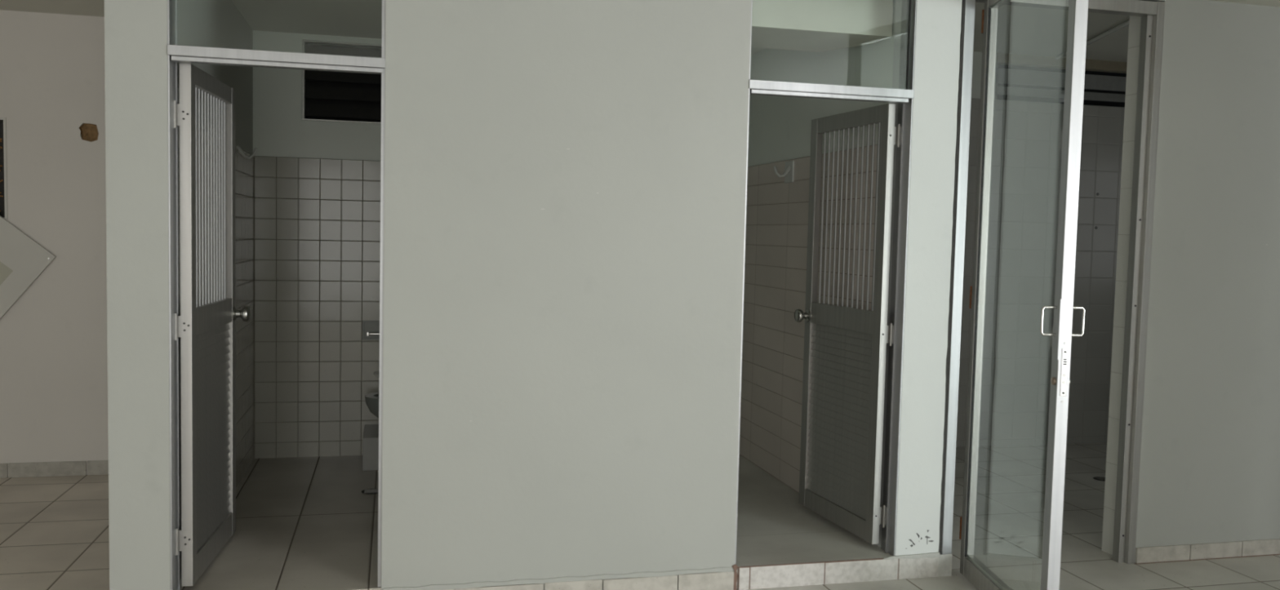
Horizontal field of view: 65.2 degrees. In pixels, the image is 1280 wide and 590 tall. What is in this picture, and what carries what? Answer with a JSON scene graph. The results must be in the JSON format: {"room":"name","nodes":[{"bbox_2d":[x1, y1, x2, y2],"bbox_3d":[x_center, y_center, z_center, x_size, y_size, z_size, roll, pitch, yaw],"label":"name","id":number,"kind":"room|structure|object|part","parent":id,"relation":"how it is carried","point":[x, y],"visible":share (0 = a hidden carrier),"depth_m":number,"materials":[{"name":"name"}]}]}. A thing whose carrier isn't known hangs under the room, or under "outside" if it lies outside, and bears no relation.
{"room":"hallway","nodes":[
{"label":"hallway","id":0,"kind":"room"},
{"bbox_2d":[0,0,104,17],"bbox_3d":[-4.092,-1.593,4.325,4.100,0.097,2.660,0,4,-14],"label":"ceiling","id":1,"kind":"structure","parent":0,"point":[80,7],"depth_m":5.54,"materials":[{"name":"paint"}]},
{"bbox_2d":[0,9,108,475],"bbox_3d":[-4.447,-0.295,5.615,4.050,2.700,0.140,0,4,-14],"label":"wall","id":2,"kind":"structure","parent":0,"point":[54,344],"depth_m":5.80,"materials":[{"name":"paint"}]},
{"bbox_2d":[0,116,7,219],"bbox_3d":[-3.866,-0.727,5.705,0.483,0.582,0.105,0,4,-14],"label":"open niche","id":3,"kind":"object","parent":2,"relation":"attached to","point":[3,184],"visible":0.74,"depth_m":5.72,"materials":[{"name":"black"}]},
{"bbox_2d":[0,138,3,211],"bbox_3d":[-3.859,-0.715,5.690,0.404,0.591,0.069,0,4,-14],"label":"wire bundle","id":4,"kind":"object","parent":3,"relation":"in","point":[0,139],"visible":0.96,"depth_m":5.75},
{"bbox_2d":[0,215,56,319],"bbox_3d":[-3.834,-0.094,5.693,0.917,0.953,0.026,0,4,-14],"label":"panel","id":5,"kind":"object","parent":2,"relation":"attached to","point":[23,260],"visible":1,"depth_m":5.74,"materials":[{"name":"plastic"}]},
{"bbox_2d":[0,460,108,478],"bbox_3d":[-3.514,1.022,5.854,1.991,0.086,0.010,0,4,-14],"label":"baseboard","id":6,"kind":"structure","parent":2,"relation":"attached to","point":[97,467],"depth_m":5.87,"materials":[{"name":"tile"}]},
{"bbox_2d":[79,123,98,142],"bbox_3d":[-3.206,-0.946,5.824,0.106,0.110,0.031,0,4,-14],"label":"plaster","id":7,"kind":"object","parent":2,"relation":"attached to","point":[89,131],"visible":1,"depth_m":5.83,"materials":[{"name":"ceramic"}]},
{"bbox_2d":[178,0,253,154],"bbox_3d":[-2.163,-0.204,4.993,0.187,2.700,2.465,0,4,-14],"label":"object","id":8,"kind":"structure","parent":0,"point":[202,23],"depth_m":4.90,"materials":[{"name":"paint"}]},
{"bbox_2d":[173,62,251,586],"bbox_3d":[-1.757,0.105,4.083,0.181,1.969,0.728,1,4,-10],"label":"door","id":9,"kind":"structure","parent":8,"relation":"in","point":[206,331],"depth_m":4.02,"materials":[{"name":"metal"}]},
{"bbox_2d":[197,88,224,306],"bbox_3d":[-1.749,-0.388,4.061,0.003,0.844,0.514,1,4,-10],"label":"grille","id":10,"kind":"object","parent":9,"relation":"attached to","point":[214,94],"depth_m":4.08,"materials":[{"name":"metal"}]},
{"bbox_3d":[-1.763,0.559,4.120,0.011,0.852,0.586,1,4,-10],"label":"louvre panel","id":11,"kind":"part","parent":9,"relation":"part of","materials":[{"name":"metal"}]},
{"bbox_3d":[-1.736,-0.844,4.034,0.039,0.069,0.586,1,4,-10],"label":"rail","id":12,"kind":"part","parent":9,"relation":"part of","materials":[{"name":"metal"}]},
{"bbox_3d":[-1.758,0.084,4.091,0.039,0.103,0.586,1,4,-10],"label":"rail","id":13,"kind":"part","parent":9,"relation":"part of","materials":[{"name":"metal"}]},
{"bbox_3d":[-1.780,1.035,4.149,0.039,0.103,0.586,1,4,-10],"label":"rail","id":14,"kind":"part","parent":9,"relation":"part of","materials":[{"name":"metal"}]},
{"bbox_3d":[-1.757,0.083,4.415,0.071,0.068,0.068,1,4,-10],"label":"knob","id":15,"kind":"part","parent":9,"relation":"part of","materials":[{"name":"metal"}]},
{"bbox_2d":[178,125,253,503],"bbox_3d":[-2.043,0.151,4.897,0.008,1.808,2.175,0,4,-14],"label":"tiled wall","id":16,"kind":"structure","parent":8,"relation":"attached to","point":[244,167],"depth_m":5.49,"materials":[{"name":"white tile"}]},
{"bbox_2d":[236,145,257,159],"bbox_3d":[-2.079,-0.753,5.279,0.108,0.068,0.048,0,4,-14],"label":"robe hook","id":17,"kind":"object","parent":16,"relation":"attached to","point":[240,151],"visible":1,"depth_m":5.27,"materials":[{"name":"metal"}]},
{"bbox_2d":[180,455,381,589],"bbox_3d":[-1.351,1.114,5.037,1.433,0.099,2.378,0,4,-14],"label":"floor","id":18,"kind":"structure","parent":0,"point":[303,523],"depth_m":4.62,"materials":[{"name":"tile"}]},
{"bbox_2d":[361,488,377,494],"bbox_3d":[-1.427,1.044,5.312,0.104,0.005,0.104,0,4,-14],"label":"floor drain","id":19,"kind":"object","parent":18,"relation":"on","point":[369,491],"visible":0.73,"depth_m":5.30,"materials":[{"name":"metal"}]},
{"bbox_2d":[362,424,378,471],"bbox_3d":[-1.266,0.909,6.049,0.783,0.192,0.409,0,4,-14],"label":"plinth","id":20,"kind":"object","parent":18,"relation":"on","point":[371,433],"visible":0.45,"depth_m":5.77,"materials":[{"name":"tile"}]},
{"bbox_2d":[364,371,378,418],"bbox_3d":[-1.282,0.552,6.006,0.715,0.525,0.356,0,4,-14],"label":"sink","id":21,"kind":"object","parent":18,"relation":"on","point":[371,400],"visible":0.09,"depth_m":5.87,"materials":[{"name":"ceramic"}]},
{"bbox_3d":[-1.409,0.705,5.985,0.462,0.215,0.344,0,4,-14],"label":"bowl","id":22,"kind":"part","parent":21,"relation":"part of","materials":[{"name":"ceramic"}]},
{"bbox_3d":[-1.401,0.511,5.974,0.370,0.104,0.344,0,4,-14],"label":"seat lid","id":23,"kind":"part","parent":21,"relation":"part of","materials":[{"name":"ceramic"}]},
{"bbox_2d":[253,30,381,160],"bbox_3d":[-0.873,-0.229,6.385,3.000,2.640,0.180,0,4,-14],"label":"wall","id":24,"kind":"structure","parent":0,"point":[279,129],"depth_m":5.94,"materials":[{"name":"paint"}]},
{"bbox_2d":[253,155,380,458],"bbox_3d":[-1.607,0.086,6.128,1.425,1.808,0.011,0,4,-14],"label":"tiled wall","id":25,"kind":"structure","parent":24,"relation":"attached to","point":[317,221],"depth_m":6.03,"materials":[{"name":"white tile"}]},
{"bbox_2d":[362,320,379,340],"bbox_3d":[-1.618,0.216,6.113,0.156,0.120,0.029,0,4,-14],"label":"paper holder","id":26,"kind":"object","parent":25,"relation":"attached to","point":[371,329],"visible":0.52,"depth_m":6.12,"materials":[{"name":"metal"}]},
{"bbox_2d":[302,39,381,124],"bbox_3d":[-1.584,-1.277,6.075,0.886,0.475,0.090,0,4,-14],"label":"window","id":27,"kind":"structure","parent":24,"relation":"in","point":[348,91],"depth_m":6.04,"materials":[{"name":"glass"}]},
{"bbox_3d":[-1.587,-1.339,6.090,0.862,0.109,0.052,0,4,-14],"label":"louvre blade","id":28,"kind":"part","parent":27,"relation":"part of","materials":[{"name":"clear glass"}]},
{"bbox_3d":[-1.589,-1.232,6.096,0.862,0.109,0.052,0,4,-14],"label":"louvre blade","id":29,"kind":"part","parent":27,"relation":"part of","materials":[{"name":"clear glass"}]},
{"bbox_3d":[-1.592,-1.124,6.103,0.862,0.109,0.052,0,4,-14],"label":"louvre blade","id":30,"kind":"part","parent":27,"relation":"part of","materials":[{"name":"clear glass"}]},
{"bbox_3d":[-1.584,-1.447,6.083,0.862,0.109,0.052,0,4,-14],"label":"louvre blade","id":31,"kind":"part","parent":27,"relation":"part of","materials":[{"name":"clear glass"}]},
{"bbox_2d":[305,80,381,122],"bbox_3d":[-1.647,-1.264,6.301,1.200,0.920,0.160,0,4,-14],"label":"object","id":32,"kind":"structure","parent":0,"point":[306,117],"depth_m":6.29,"materials":[{"name":"black metal"}]},
{"bbox_2d":[0,442,1279,589],"bbox_3d":[0.021,1.422,2.164,11.100,0.100,9.200,0,4,-14],"label":"floor","id":33,"kind":"structure","parent":0,"point":[1011,479],"depth_m":4.89,"materials":[{"name":"tile"}]},
{"bbox_2d":[1093,476,1105,481],"bbox_3d":[2.962,1.179,6.411,0.104,0.005,0.104,0,4,-14],"label":"floor drain","id":34,"kind":"object","parent":33,"relation":"on","point":[1099,478],"visible":0.7,"depth_m":6.41,"materials":[{"name":"metal"}]},
{"bbox_2d":[104,0,1279,589],"bbox_3d":[1.460,-0.061,4.522,7.000,2.640,0.195,0,4,-14],"label":"wall","id":35,"kind":"structure","parent":0,"point":[562,380],"depth_m":4.01,"materials":[{"name":"paint"}]},
{"bbox_2d":[167,0,385,589],"bbox_3d":[-1.360,-0.122,3.780,0.758,2.519,0.121,0,4,-14],"label":"trim","id":36,"kind":"structure","parent":35,"relation":"attached to","point":[176,53],"depth_m":3.71,"materials":[{"name":"metal"}]},
{"bbox_2d":[382,567,731,589],"bbox_3d":[-0.307,1.158,4.065,1.430,0.024,0.007,0,4,-14],"label":"trim","id":37,"kind":"structure","parent":35,"relation":"attached to","point":[638,575],"depth_m":4.06,"materials":[{"name":"tile"}]},
{"bbox_2d":[443,571,733,589],"bbox_3d":[-0.301,1.207,4.068,1.438,0.083,0.009,0,4,-14],"label":"baseboard","id":38,"kind":"structure","parent":35,"relation":"attached to","point":[714,580],"depth_m":4.14,"materials":[{"name":"tile"}]},
{"bbox_2d":[731,564,738,589],"bbox_3d":[0.403,1.198,4.243,0.029,0.111,0.008,0,4,-14],"label":"trim","id":39,"kind":"structure","parent":35,"relation":"attached to","point":[735,566],"depth_m":4.24,"materials":[{"name":"tile"}]},
{"bbox_2d":[734,0,916,564],"bbox_3d":[0.781,-0.105,4.310,0.749,2.519,0.126,0,4,-14],"label":"trim","id":40,"kind":"structure","parent":35,"relation":"attached to","point":[904,95],"depth_m":4.37,"materials":[{"name":"metal"}]},
{"bbox_2d":[884,551,939,559],"bbox_3d":[1.202,1.161,4.435,0.276,0.024,0.012,0,4,-14],"label":"trim","id":41,"kind":"structure","parent":35,"relation":"attached to","point":[931,555],"depth_m":4.44,"materials":[{"name":"tile"}]},
{"bbox_2d":[906,529,933,549],"bbox_3d":[1.245,1.087,4.445,0.139,0.081,0.002,0,4,-14],"label":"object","id":42,"kind":"structure","parent":35,"relation":"attached to","point":[917,535],"depth_m":4.44,"materials":[{"name":"paint"}]},
{"bbox_2d":[938,0,964,552],"bbox_3d":[1.370,-0.086,4.402,0.018,2.477,0.012,0,4,-14],"label":"trim","id":43,"kind":"structure","parent":35,"relation":"attached to","point":[962,36],"depth_m":4.40,"materials":[{"name":"silver metal"}]},
{"bbox_2d":[959,0,1088,589],"bbox_3d":[1.499,0.005,3.982,0.160,2.545,0.908,1,3,-1],"label":"door","id":44,"kind":"structure","parent":35,"relation":"in","point":[971,568],"depth_m":3.59,"materials":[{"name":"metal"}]},
{"bbox_3d":[1.470,1.233,4.054,0.043,0.085,0.785,1,3,-1],"label":"rail","id":45,"kind":"part","parent":44,"relation":"part of","materials":[{"name":"metal"}]},
{"bbox_3d":[1.528,-1.239,3.903,0.043,0.050,0.785,1,3,-1],"label":"rail","id":46,"kind":"part","parent":44,"relation":"part of","materials":[{"name":"metal"}]},
{"bbox_3d":[1.458,0.092,3.565,0.059,0.108,0.011,1,3,-1],"label":"pull handle","id":47,"kind":"part","parent":44,"relation":"part of","materials":[{"name":"metal"}]},
{"bbox_3d":[1.505,0.275,3.547,0.022,0.170,0.003,1,3,-2],"label":"lock plate","id":48,"kind":"part","parent":44,"relation":"part of","materials":[{"name":"silver metal"}]},
{"bbox_3d":[1.558,0.095,3.567,0.059,0.108,0.011,1,3,-1],"label":"pull handle","id":49,"kind":"part","parent":44,"relation":"part of","materials":[{"name":"metal"}]},
{"bbox_2d":[937,0,1164,577],"bbox_3d":[1.855,-0.042,4.569,1.033,2.615,0.104,0,4,-14],"label":"trim","id":50,"kind":"structure","parent":35,"relation":"attached to","point":[1152,24],"depth_m":4.61,"materials":[{"name":"metal"}]},
{"bbox_2d":[1134,554,1279,564],"bbox_3d":[3.072,1.274,4.901,1.507,0.004,0.013,0,4,-14],"label":"trim grout line","id":51,"kind":"structure","parent":35,"relation":"attached to","point":[1271,554],"depth_m":4.81,"materials":[{"name":"grey"}]},
{"bbox_2d":[1135,538,1279,563],"bbox_3d":[3.073,1.236,4.899,1.503,0.078,0.010,0,4,-14],"label":"baseboard","id":52,"kind":"structure","parent":35,"relation":"attached to","point":[1262,547],"depth_m":4.81,"materials":[{"name":"tile"}]},
{"bbox_2d":[231,0,1279,55],"bbox_3d":[0.085,-1.312,1.997,11.100,0.100,9.200,0,4,-14],"label":"ceiling","id":53,"kind":"structure","parent":0,"point":[344,18],"depth_m":5.42,"materials":[{"name":"paint"}]},
{"bbox_2d":[751,0,893,52],"bbox_3d":[0.393,-1.296,4.541,1.416,0.228,0.460,0,4,-14],"label":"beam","id":54,"kind":"structure","parent":53,"relation":"attached to","point":[806,25],"depth_m":4.45,"materials":[{"name":"paint"}]},
{"bbox_2d":[735,454,891,589],"bbox_3d":[0.163,1.127,5.410,1.426,0.099,2.378,0,4,-14],"label":"floor","id":55,"kind":"structure","parent":0,"point":[773,528],"depth_m":4.77,"materials":[{"name":"tile"}]},
{"bbox_2d":[737,558,899,589],"bbox_3d":[0.875,1.208,4.360,0.942,0.098,0.009,0,4,-14],"label":"tile grout","id":56,"kind":"structure","parent":55,"relation":"attached to","point":[824,562],"depth_m":4.32,"materials":[{"name":"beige tile"}]},
{"bbox_2d":[738,556,938,589],"bbox_3d":[0.876,1.210,4.360,0.941,0.096,0.012,0,4,-14],"label":"step","id":57,"kind":"structure","parent":55,"relation":"attached to","point":[801,575],"depth_m":4.35,"materials":[{"name":"tile"}]},
{"bbox_2d":[747,0,895,166],"bbox_3d":[0.930,-0.279,5.749,0.202,2.900,2.465,0,4,-14],"label":"wall","id":58,"kind":"structure","parent":0,"point":[780,127],"depth_m":5.47,"materials":[{"name":"paint"}]},
{"bbox_2d":[738,144,877,493],"bbox_3d":[0.850,0.159,5.620,0.009,1.840,2.155,0,4,-14],"label":"tiled wall","id":59,"kind":"structure","parent":58,"relation":"attached to","point":[777,211],"depth_m":5.75,"materials":[{"name":"white tile"}]},
{"bbox_2d":[773,160,794,182],"bbox_3d":[0.804,-0.695,5.631,0.108,0.120,0.120,0,4,-14],"label":"robe hook","id":60,"kind":"object","parent":59,"relation":"attached to","point":[788,174],"visible":1,"depth_m":5.62,"materials":[{"name":"ceramic"}]},
{"bbox_3d":[0.843,-0.695,5.641,0.010,0.120,0.120,0,4,-14],"label":"wall plate","id":61,"kind":"part","parent":60,"relation":"part of","materials":[{"name":"metal"}]},
{"bbox_2d":[794,103,901,544],"bbox_3d":[0.970,0.119,4.753,0.175,1.960,0.728,0,4,-18],"label":"door","id":62,"kind":"structure","parent":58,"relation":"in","point":[845,348],"depth_m":4.71,"materials":[{"name":"metal"}]},
{"bbox_3d":[0.818,0.104,5.048,0.071,0.068,0.068,0,4,-18],"label":"knob","id":63,"kind":"part","parent":62,"relation":"part of","materials":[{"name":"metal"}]},
{"bbox_3d":[0.946,1.051,4.818,0.033,0.090,0.586,0,4,-18],"label":"rail","id":64,"kind":"part","parent":62,"relation":"part of","materials":[{"name":"metal"}]},
{"bbox_3d":[0.954,0.582,4.788,0.011,0.852,0.586,0,4,-18],"label":"louvre panel","id":65,"kind":"part","parent":62,"relation":"part of","materials":[{"name":"metal"}]},
{"bbox_3d":[0.968,0.107,4.761,0.033,0.103,0.586,0,4,-18],"label":"rail","id":66,"kind":"part","parent":62,"relation":"part of","materials":[{"name":"metal"}]},
{"bbox_3d":[0.990,-0.823,4.704,0.033,0.073,0.586,0,4,-18],"label":"rail","id":67,"kind":"part","parent":62,"relation":"part of","materials":[{"name":"metal"}]},
{"bbox_2d":[817,122,880,311],"bbox_3d":[0.984,-0.366,4.734,0.003,0.844,0.514,0,4,-18],"label":"grille","id":68,"kind":"object","parent":62,"relation":"attached to","point":[880,122],"depth_m":4.72,"materials":[{"name":"grey metal"}]},
{"bbox_2d":[875,0,962,555],"bbox_3d":[1.238,-0.063,4.467,0.214,2.640,0.195,0,4,-14],"label":"wall strip","id":69,"kind":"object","parent":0,"point":[938,22],"visible":0.67,"depth_m":4.37,"materials":[{"name":"paint"}]},
{"bbox_2d":[955,97,1124,447],"bbox_3d":[2.521,-0.147,7.278,3.622,2.525,0.021,0,4,-14],"label":"tiled wall","id":70,"kind":"structure","parent":0,"point":[1027,142],"depth_m":7.37,"materials":[{"name":"white tile"}]},
{"bbox_2d":[971,51,1123,107],"bbox_3d":[2.532,-0.338,7.345,3.672,2.900,0.130,0,4,-14],"label":"wall","id":71,"kind":"structure","parent":0,"point":[977,55],"depth_m":7.17,"materials":[{"name":"paint"}]},
{"bbox_2d":[995,52,1127,102],"bbox_3d":[3.286,-1.572,7.402,1.500,0.330,0.080,0,4,-14],"label":"window","id":72,"kind":"structure","parent":71,"relation":"in","point":[1007,76],"depth_m":7.30,"materials":[{"name":"grey glass"}]},
{"bbox_3d":[3.284,-1.573,7.411,1.500,0.330,0.060,0,4,-14],"label":"frame","id":73,"kind":"part","parent":72,"relation":"part of","materials":[{"name":"metal"}]},
{"bbox_3d":[3.289,-1.472,7.385,1.500,0.063,0.030,0,4,-14],"label":"louvre blade","id":74,"kind":"part","parent":72,"relation":"part of","materials":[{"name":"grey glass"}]},
{"bbox_3d":[3.290,-1.577,7.385,1.500,0.107,0.006,0,4,-14],"label":"louvre blade","id":75,"kind":"part","parent":72,"relation":"part of","materials":[{"name":"grey glass"}]},
{"bbox_3d":[3.289,-1.703,7.394,1.500,0.068,0.080,0,4,-14],"label":"frame","id":76,"kind":"part","parent":72,"relation":"part of","materials":[{"name":"white metal"}]},
{"bbox_2d":[973,2,1129,62],"bbox_3d":[2.806,-1.715,6.115,3.850,0.090,2.465,0,4,-14],"label":"ceiling","id":77,"kind":"structure","parent":0,"point":[1023,30],"depth_m":6.46,"materials":[{"name":"paint"}]},
{"bbox_2d":[1055,19,1128,59],"bbox_3d":[2.976,-1.672,6.453,0.037,0.028,1.566,2,3,3],"label":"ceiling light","id":78,"kind":"object","parent":77,"relation":"attached to","point":[1125,24],"visible":0.47,"depth_m":6.38,"materials":[{"name":"metal"}]},
{"bbox_2d":[997,64,1126,107],"bbox_3d":[3.231,-1.592,7.624,1.700,0.600,0.040,0,4,-14],"label":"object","id":79,"kind":"structure","parent":0,"point":[1006,97],"depth_m":7.58,"materials":[{"name":"black metal"}]},
{"bbox_2d":[1101,15,1142,555],"bbox_3d":[2.327,-0.056,4.768,0.024,2.640,0.138,0,4,-14],"label":"door frame","id":80,"kind":"structure","parent":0,"point":[1134,35],"depth_m":4.79,"materials":[{"name":"paint"}]}
]}

